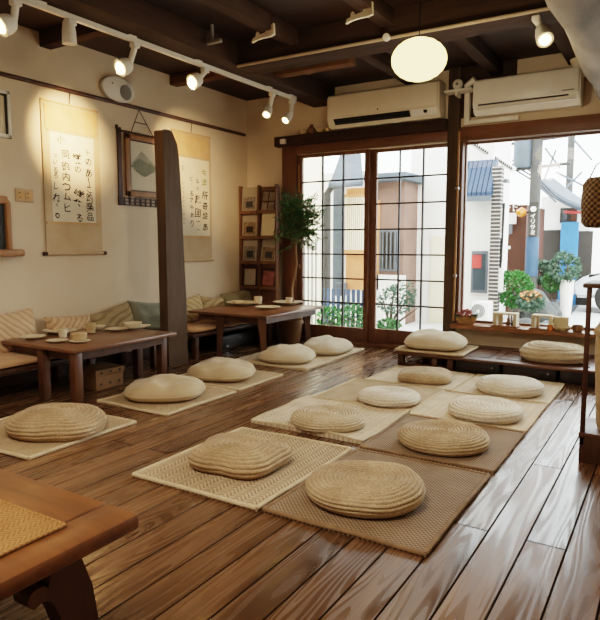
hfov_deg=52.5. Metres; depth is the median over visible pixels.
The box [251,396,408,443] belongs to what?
floor mat
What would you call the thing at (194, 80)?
track spotlight
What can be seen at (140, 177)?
framed painting
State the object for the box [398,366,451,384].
floor cushion
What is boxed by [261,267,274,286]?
brochure
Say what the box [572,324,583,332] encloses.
pot
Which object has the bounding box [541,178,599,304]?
house
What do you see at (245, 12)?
trim
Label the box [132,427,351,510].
floor mat
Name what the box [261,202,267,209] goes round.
photo
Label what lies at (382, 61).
trim
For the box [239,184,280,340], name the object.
brochure rack
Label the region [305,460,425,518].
floor cushion
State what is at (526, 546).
floor
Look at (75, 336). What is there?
lidded bowl
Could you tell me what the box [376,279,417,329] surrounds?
street tree
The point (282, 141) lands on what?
wall socket
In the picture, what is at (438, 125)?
trim
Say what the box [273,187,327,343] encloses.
potted tree
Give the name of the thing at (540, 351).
floor cushion
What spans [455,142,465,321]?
trim
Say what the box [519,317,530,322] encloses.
rock
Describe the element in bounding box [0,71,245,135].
rail
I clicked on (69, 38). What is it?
track spotlight
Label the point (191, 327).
seat pad
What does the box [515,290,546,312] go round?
bush
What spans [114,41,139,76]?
track spotlight
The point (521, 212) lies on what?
lantern
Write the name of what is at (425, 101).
air conditioner
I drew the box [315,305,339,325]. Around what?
plant
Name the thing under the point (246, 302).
plate
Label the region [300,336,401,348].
trim
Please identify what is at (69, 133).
scroll
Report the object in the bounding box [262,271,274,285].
photo
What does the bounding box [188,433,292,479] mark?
floor cushion
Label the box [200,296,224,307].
pillow
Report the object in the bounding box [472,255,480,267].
poster
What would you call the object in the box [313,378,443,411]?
floor mat
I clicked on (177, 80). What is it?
beam
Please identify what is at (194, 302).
pillow
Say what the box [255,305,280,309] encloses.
dish
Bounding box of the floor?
[0,338,599,619]
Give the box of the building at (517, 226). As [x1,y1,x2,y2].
[505,203,544,311]
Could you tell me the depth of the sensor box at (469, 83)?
6.33 m
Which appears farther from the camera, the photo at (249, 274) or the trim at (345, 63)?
the photo at (249, 274)
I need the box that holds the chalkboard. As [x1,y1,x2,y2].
[0,195,24,256]
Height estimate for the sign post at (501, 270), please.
1.805 m
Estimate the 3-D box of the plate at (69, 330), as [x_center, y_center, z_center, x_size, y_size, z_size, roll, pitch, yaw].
[-2.166,0.193,5.495,0.336,0.028,0.278,4,7,31]
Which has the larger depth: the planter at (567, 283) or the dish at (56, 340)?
the planter at (567, 283)
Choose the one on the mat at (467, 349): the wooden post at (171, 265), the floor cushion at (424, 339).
the floor cushion at (424, 339)
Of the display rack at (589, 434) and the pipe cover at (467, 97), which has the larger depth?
the pipe cover at (467, 97)
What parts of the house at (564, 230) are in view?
pane, blue panel, red rail, pane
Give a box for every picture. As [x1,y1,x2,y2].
[246,201,252,207]
[246,226,252,232]
[247,251,252,257]
[265,251,271,257]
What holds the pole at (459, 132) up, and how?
attached to the wall at (264, 160)
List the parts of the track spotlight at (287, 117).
stem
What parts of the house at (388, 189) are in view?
pane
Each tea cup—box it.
[58,328,66,337]
[254,296,261,304]
[286,297,291,302]
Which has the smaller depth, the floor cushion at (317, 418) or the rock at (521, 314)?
the floor cushion at (317, 418)
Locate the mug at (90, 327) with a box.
[85,322,95,332]
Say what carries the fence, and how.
on the ground at (578, 316)
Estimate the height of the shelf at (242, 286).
0.042 m
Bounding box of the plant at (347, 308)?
[336,301,362,327]
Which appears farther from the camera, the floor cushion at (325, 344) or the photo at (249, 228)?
the photo at (249, 228)
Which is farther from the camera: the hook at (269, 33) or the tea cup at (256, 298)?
the tea cup at (256, 298)
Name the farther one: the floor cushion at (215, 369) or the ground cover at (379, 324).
the ground cover at (379, 324)
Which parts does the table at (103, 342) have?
leg, leg, leg, leg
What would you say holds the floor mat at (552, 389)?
on the floor
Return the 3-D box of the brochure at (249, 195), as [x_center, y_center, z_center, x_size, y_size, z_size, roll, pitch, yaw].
[-0.657,-1.433,7.947,0.246,0.337,0.045,4,7,31]
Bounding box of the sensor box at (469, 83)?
[464,76,476,87]
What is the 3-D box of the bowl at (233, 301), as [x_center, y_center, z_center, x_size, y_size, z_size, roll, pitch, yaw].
[-0.756,-0.091,7.420,0.150,0.046,0.149,4,7,31]
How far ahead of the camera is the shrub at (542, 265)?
12.06 m
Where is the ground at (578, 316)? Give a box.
[335,300,599,330]
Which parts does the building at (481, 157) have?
door frame, pane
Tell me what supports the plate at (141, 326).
on the table at (103, 342)
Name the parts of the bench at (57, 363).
leg, leg, leg, leg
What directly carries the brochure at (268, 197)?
in the brochure rack at (269, 294)
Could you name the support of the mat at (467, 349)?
on the bench at (487, 360)
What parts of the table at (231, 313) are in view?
leg, leg, leg, leg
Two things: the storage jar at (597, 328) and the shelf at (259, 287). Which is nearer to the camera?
the storage jar at (597, 328)
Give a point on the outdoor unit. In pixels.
(483, 308)
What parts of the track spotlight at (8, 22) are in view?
stem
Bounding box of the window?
[461,131,599,330]
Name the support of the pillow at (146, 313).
on the bench at (57, 363)
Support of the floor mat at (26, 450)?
on the floor
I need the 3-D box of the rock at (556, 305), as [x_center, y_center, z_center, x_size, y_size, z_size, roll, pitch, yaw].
[4.542,0.015,11.134,0.444,0.364,0.430,-3,7,-27]
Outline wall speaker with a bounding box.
[99,76,134,102]
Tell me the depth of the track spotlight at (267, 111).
6.55 m
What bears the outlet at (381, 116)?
attached to the air conditioner at (425, 101)
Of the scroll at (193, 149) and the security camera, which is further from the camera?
the scroll at (193, 149)
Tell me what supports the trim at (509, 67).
attached to the wall at (264, 160)
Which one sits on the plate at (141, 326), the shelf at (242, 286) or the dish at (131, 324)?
the dish at (131, 324)
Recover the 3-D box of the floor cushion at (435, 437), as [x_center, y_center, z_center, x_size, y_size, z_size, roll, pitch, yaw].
[0.888,0.776,3.774,0.555,0.114,0.552,-1,6,-13]
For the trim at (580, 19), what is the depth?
3.54 m
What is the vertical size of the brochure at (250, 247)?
0.357 m
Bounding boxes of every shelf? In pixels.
[240,210,256,213]
[240,236,256,238]
[241,261,257,263]
[241,285,257,288]
[258,210,274,213]
[258,235,274,238]
[258,261,274,263]
[258,286,274,289]
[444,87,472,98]
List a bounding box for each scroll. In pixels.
[39,94,106,255]
[171,123,213,261]
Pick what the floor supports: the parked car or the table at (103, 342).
the table at (103, 342)
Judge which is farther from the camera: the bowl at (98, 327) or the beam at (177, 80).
the beam at (177, 80)
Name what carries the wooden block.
on the windowsill at (476, 326)
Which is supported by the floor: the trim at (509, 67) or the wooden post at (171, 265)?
the wooden post at (171, 265)
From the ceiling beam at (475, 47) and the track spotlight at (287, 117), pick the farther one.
the track spotlight at (287, 117)
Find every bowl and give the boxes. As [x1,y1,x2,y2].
[70,332,86,340]
[96,325,104,329]
[232,300,243,304]
[298,129,307,133]
[315,128,324,131]
[553,325,570,331]
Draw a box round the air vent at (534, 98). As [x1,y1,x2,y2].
[478,94,568,105]
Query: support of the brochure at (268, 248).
in the brochure rack at (269, 294)
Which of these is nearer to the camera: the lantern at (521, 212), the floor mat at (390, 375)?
the floor mat at (390, 375)
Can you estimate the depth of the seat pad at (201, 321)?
7.16 m
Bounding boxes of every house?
[304,157,321,323]
[324,154,364,322]
[364,171,421,325]
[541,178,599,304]
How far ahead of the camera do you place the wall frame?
5.18 m
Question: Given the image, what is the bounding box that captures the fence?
[324,288,362,327]
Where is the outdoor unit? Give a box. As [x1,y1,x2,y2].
[471,300,492,320]
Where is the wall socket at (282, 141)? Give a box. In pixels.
[280,139,285,143]
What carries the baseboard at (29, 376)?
attached to the wall at (57, 285)
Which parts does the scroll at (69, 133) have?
rod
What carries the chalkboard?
attached to the wall at (57, 285)
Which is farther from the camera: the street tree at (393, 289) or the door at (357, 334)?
the street tree at (393, 289)
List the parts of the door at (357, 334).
handle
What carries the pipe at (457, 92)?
attached to the wall at (264, 160)
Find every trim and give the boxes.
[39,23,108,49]
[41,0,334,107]
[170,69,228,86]
[197,0,298,45]
[274,58,354,78]
[274,119,447,147]
[282,146,297,299]
[296,131,446,154]
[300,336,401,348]
[343,0,393,26]
[359,52,419,84]
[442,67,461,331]
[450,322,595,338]
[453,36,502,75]
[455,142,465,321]
[460,113,599,142]
[461,59,517,118]
[545,0,599,99]
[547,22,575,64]
[547,305,577,321]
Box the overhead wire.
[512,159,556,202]
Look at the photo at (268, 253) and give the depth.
7.86 m
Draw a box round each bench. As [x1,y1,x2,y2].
[0,345,156,377]
[187,323,266,358]
[392,344,594,386]
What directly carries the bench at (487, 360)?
on the floor
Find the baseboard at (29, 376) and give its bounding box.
[0,339,191,388]
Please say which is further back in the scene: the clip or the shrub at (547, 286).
the shrub at (547, 286)
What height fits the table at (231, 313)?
0.504 m
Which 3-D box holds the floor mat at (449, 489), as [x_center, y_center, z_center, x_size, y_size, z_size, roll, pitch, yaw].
[0.424,0.911,3.067,0.813,0.024,1.012,4,7,31]
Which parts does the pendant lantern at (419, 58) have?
lamp shade, cord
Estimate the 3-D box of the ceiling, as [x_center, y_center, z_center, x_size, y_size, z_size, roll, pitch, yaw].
[-0.248,-2.220,2.569,6.750,0.100,9.300,4,7,31]
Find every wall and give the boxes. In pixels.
[0,25,246,376]
[247,53,599,354]
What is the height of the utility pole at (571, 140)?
7.120 m
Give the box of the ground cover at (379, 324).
[376,317,401,329]
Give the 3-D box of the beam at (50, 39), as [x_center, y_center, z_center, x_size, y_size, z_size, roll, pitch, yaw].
[-1.838,-2.391,5.200,1.080,0.130,0.120,4,7,31]
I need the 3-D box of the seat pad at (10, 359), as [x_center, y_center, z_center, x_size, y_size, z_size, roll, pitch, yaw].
[-2.526,0.421,4.827,0.555,0.058,1.650,4,7,31]
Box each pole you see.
[452,131,460,320]
[510,136,571,287]
[543,136,592,192]
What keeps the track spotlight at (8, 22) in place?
hanging from the track
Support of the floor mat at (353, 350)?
on the floor
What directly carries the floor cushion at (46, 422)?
on the floor mat at (26, 450)
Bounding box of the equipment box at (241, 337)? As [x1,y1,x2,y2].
[199,329,255,350]
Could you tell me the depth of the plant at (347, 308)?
9.14 m
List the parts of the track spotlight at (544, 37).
stem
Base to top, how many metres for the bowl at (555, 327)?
0.050 m
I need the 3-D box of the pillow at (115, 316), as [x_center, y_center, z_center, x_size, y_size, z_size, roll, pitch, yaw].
[-1.898,0.129,6.215,0.181,0.390,0.585,4,7,31]
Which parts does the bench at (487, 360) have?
leg, rail, leg, leg, handle, drawer, panel frame, panel frame, handle, drawer, panel frame, drawer, handle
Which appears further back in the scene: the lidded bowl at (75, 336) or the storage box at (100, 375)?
the storage box at (100, 375)
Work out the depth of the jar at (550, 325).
6.13 m
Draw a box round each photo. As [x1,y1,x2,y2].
[243,197,254,209]
[243,222,255,234]
[244,246,255,259]
[244,269,255,284]
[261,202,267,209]
[262,192,268,200]
[262,247,274,260]
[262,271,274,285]
[268,202,273,209]
[269,192,274,200]
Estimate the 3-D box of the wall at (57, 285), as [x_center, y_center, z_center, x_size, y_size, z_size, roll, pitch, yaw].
[-3.101,-0.804,4.489,0.150,3.130,9.300,4,7,31]
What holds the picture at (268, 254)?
attached to the brochure at (268, 248)
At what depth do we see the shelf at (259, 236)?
7.82 m
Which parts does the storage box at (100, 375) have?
lid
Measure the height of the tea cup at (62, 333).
0.072 m
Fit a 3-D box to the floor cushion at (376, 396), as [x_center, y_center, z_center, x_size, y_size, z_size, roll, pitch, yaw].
[0.703,0.675,4.800,0.493,0.094,0.493,5,8,38]
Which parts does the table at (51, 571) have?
leg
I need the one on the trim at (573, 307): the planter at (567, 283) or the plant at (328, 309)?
the planter at (567, 283)
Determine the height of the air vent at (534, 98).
0.012 m
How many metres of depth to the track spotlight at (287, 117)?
6.84 m
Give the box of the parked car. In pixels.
[573,272,599,308]
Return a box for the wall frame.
[0,89,11,138]
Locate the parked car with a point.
(581, 292)
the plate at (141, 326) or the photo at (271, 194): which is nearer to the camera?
the plate at (141, 326)
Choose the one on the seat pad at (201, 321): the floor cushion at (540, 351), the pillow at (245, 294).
the pillow at (245, 294)
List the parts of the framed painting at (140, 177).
frame, hanging cord, trim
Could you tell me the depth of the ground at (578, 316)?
10.81 m
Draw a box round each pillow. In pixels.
[0,308,36,352]
[44,314,90,333]
[90,302,133,326]
[127,301,159,330]
[186,294,202,322]
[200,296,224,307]
[220,289,251,304]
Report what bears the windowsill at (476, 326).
attached to the wall at (264, 160)
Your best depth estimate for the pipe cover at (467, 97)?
6.47 m
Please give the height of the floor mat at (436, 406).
0.024 m
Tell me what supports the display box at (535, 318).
on the windowsill at (476, 326)
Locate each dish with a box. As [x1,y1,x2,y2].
[46,338,67,342]
[124,321,141,327]
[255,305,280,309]
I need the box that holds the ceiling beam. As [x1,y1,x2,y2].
[237,0,557,74]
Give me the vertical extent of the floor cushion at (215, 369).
0.162 m
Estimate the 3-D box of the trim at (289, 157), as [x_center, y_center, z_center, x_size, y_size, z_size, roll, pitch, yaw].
[-0.090,-0.913,7.940,0.210,2.600,0.200,4,7,31]
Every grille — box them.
[120,85,131,99]
[471,304,484,317]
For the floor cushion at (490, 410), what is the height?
0.106 m
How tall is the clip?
0.160 m
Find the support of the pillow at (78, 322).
on the bench at (57, 363)
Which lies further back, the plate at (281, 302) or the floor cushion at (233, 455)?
the plate at (281, 302)
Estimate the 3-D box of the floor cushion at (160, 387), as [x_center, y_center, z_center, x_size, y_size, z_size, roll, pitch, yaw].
[-1.099,0.621,4.966,0.646,0.165,0.591,0,6,1]
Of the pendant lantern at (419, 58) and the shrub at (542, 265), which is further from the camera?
the shrub at (542, 265)
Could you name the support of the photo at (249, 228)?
attached to the brochure at (249, 221)
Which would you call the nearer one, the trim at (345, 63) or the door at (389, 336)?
the trim at (345, 63)
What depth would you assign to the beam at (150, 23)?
5.09 m
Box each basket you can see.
[454,309,477,324]
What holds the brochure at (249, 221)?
in the brochure rack at (269, 294)
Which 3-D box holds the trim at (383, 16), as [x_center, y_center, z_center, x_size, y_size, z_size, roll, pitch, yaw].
[-1.144,-2.036,1.939,0.120,0.130,7.060,4,7,31]
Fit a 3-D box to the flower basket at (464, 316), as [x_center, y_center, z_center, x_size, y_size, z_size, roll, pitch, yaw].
[1.827,0.067,6.688,0.273,0.171,0.221,4,7,31]
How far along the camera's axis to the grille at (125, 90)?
6.22 m
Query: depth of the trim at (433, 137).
7.13 m
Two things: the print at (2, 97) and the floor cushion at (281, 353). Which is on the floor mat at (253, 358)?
the floor cushion at (281, 353)
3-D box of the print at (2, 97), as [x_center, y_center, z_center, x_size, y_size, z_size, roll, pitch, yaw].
[-2.651,-1.635,4.973,0.012,0.318,0.510,4,7,31]
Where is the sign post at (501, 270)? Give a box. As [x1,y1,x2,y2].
[498,203,504,303]
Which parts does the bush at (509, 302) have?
stem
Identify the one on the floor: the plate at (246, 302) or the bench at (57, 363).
the bench at (57, 363)
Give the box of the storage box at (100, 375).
[67,361,123,390]
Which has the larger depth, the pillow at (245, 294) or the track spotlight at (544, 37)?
the pillow at (245, 294)
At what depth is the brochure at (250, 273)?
8.04 m
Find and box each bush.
[500,270,534,321]
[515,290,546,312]
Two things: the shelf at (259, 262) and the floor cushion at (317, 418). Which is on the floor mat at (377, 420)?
the floor cushion at (317, 418)
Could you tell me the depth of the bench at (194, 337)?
6.69 m
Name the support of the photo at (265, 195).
attached to the brochure at (268, 197)
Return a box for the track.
[22,0,296,100]
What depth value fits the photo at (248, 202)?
7.94 m
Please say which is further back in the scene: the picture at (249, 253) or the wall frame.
the picture at (249, 253)
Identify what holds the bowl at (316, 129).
on the trim at (438, 125)
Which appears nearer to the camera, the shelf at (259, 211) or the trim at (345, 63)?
the trim at (345, 63)
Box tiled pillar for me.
[488,166,503,312]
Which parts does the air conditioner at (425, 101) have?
panel, display panel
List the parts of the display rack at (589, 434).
post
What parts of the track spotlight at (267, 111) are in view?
stem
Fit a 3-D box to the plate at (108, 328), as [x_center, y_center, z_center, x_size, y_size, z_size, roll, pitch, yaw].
[-1.699,0.179,5.654,0.220,0.020,0.199,4,7,31]
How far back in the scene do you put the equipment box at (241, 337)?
7.28 m
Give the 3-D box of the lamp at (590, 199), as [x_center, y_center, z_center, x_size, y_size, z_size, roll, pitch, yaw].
[1.610,-1.325,3.111,0.250,1.797,0.250,4,7,31]
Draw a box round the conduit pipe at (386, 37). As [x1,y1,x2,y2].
[237,7,549,67]
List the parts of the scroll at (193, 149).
rod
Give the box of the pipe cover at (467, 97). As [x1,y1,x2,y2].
[464,93,518,124]
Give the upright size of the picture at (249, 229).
0.082 m
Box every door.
[298,149,370,341]
[368,143,446,344]
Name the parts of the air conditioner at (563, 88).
panel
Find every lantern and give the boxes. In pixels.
[391,0,446,81]
[516,207,528,217]
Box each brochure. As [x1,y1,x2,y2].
[242,187,256,210]
[242,214,256,235]
[243,239,257,260]
[243,266,257,285]
[260,191,274,209]
[260,239,274,260]
[261,213,274,235]
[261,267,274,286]
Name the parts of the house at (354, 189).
grey panel, orange panel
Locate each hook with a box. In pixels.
[252,13,274,42]
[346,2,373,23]
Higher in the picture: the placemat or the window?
the window
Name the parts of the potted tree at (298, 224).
pot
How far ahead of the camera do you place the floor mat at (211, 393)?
4.75 m
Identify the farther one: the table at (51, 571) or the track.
the track
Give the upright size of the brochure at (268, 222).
0.364 m
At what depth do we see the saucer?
4.96 m
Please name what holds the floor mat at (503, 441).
on the floor
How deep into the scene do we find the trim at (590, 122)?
6.20 m
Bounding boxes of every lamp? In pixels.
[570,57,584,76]
[581,162,599,227]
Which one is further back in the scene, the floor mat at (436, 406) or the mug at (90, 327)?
the mug at (90, 327)
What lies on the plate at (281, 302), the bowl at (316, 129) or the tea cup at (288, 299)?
the tea cup at (288, 299)
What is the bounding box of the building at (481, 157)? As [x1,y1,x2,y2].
[411,142,515,323]
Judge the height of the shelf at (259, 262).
0.042 m
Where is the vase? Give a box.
[308,124,314,132]
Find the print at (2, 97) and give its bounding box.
[0,95,5,133]
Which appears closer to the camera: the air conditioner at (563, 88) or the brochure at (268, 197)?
the air conditioner at (563, 88)
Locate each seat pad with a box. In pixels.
[0,351,55,368]
[187,323,215,332]
[191,319,246,326]
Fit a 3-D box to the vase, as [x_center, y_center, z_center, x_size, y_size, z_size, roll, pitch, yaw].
[0.142,-2.226,7.495,0.095,0.105,0.095,4,7,31]
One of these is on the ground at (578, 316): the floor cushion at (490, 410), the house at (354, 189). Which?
the house at (354, 189)
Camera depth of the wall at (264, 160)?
7.36 m
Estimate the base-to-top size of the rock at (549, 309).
0.471 m
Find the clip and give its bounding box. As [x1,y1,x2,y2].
[206,24,221,44]
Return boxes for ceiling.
[0,0,560,100]
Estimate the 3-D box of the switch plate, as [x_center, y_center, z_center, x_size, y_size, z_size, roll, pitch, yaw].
[-2.437,-1.015,5.388,0.016,0.115,0.174,4,7,31]
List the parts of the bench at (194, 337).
leg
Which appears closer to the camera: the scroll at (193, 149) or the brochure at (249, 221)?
the scroll at (193, 149)
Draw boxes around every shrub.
[536,258,549,290]
[540,271,562,301]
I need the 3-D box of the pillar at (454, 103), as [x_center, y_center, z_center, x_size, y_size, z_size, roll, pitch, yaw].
[1.718,-1.055,6.794,0.130,3.130,0.220,4,7,31]
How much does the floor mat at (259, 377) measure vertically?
0.024 m
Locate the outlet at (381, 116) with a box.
[333,110,410,124]
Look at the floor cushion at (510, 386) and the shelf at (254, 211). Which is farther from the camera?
the shelf at (254, 211)
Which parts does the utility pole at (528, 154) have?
sign plate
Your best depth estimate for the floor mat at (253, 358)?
6.31 m
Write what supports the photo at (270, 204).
attached to the brochure at (268, 197)
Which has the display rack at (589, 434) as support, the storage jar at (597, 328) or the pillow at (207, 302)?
the storage jar at (597, 328)
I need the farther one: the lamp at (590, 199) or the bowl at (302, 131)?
the bowl at (302, 131)
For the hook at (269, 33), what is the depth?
5.03 m
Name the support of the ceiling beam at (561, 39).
attached to the wall at (264, 160)
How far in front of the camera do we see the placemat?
1.82 m
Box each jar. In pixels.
[547,323,553,330]
[594,322,599,429]
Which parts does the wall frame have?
trim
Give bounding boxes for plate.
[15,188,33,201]
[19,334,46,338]
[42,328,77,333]
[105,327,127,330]
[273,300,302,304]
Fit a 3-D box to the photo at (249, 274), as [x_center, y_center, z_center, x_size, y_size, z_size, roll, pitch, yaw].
[-0.661,-0.438,8.048,0.182,0.214,0.024,4,7,31]
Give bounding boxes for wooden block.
[553,316,568,326]
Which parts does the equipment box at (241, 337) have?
panel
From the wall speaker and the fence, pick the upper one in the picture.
the wall speaker
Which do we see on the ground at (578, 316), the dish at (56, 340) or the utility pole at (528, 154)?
the utility pole at (528, 154)
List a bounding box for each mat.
[0,415,136,460]
[97,385,235,416]
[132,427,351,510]
[180,370,283,390]
[236,352,332,370]
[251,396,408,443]
[262,448,490,557]
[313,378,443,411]
[314,347,364,360]
[359,414,525,473]
[366,365,474,390]
[395,345,478,356]
[409,390,547,432]
[452,374,564,404]
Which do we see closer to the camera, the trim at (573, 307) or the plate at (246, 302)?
the plate at (246, 302)
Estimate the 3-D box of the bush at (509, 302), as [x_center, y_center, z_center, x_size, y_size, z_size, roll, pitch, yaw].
[3.535,-0.198,10.074,0.672,0.963,0.673,4,7,31]
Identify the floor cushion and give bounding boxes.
[4,403,106,441]
[123,374,205,401]
[186,357,255,381]
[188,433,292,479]
[258,344,315,363]
[290,404,364,433]
[303,335,352,354]
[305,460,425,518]
[357,386,420,407]
[397,419,489,456]
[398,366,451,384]
[404,328,467,350]
[448,395,523,424]
[475,375,544,397]
[519,340,583,363]
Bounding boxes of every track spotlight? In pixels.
[0,0,21,36]
[62,18,76,45]
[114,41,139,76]
[186,67,208,89]
[262,92,275,118]
[281,99,294,123]
[532,15,553,47]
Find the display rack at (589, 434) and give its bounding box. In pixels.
[578,280,599,464]
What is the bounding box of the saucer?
[69,339,90,342]
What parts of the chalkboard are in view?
frame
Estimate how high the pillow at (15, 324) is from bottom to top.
0.398 m
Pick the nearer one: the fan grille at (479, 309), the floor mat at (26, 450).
the floor mat at (26, 450)
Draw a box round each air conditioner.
[327,80,445,130]
[473,66,583,117]
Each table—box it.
[0,469,138,619]
[1,325,176,402]
[188,302,323,356]
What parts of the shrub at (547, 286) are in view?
stem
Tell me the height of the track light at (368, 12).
0.207 m
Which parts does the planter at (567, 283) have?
pot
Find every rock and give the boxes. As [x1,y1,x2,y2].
[509,288,549,318]
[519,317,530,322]
[524,299,557,322]
[550,301,562,316]
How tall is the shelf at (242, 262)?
0.042 m
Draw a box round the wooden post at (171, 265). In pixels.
[154,129,187,366]
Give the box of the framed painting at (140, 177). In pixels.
[115,110,156,207]
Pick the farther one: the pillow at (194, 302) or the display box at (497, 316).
the pillow at (194, 302)
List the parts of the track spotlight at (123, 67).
stem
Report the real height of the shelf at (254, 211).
0.042 m
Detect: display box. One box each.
[491,311,519,328]
[528,314,554,330]
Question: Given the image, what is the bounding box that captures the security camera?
[453,79,463,88]
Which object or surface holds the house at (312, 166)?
on the ground at (578, 316)
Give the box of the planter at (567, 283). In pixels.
[547,250,582,316]
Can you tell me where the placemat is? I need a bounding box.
[0,499,66,556]
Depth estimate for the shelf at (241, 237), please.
7.97 m

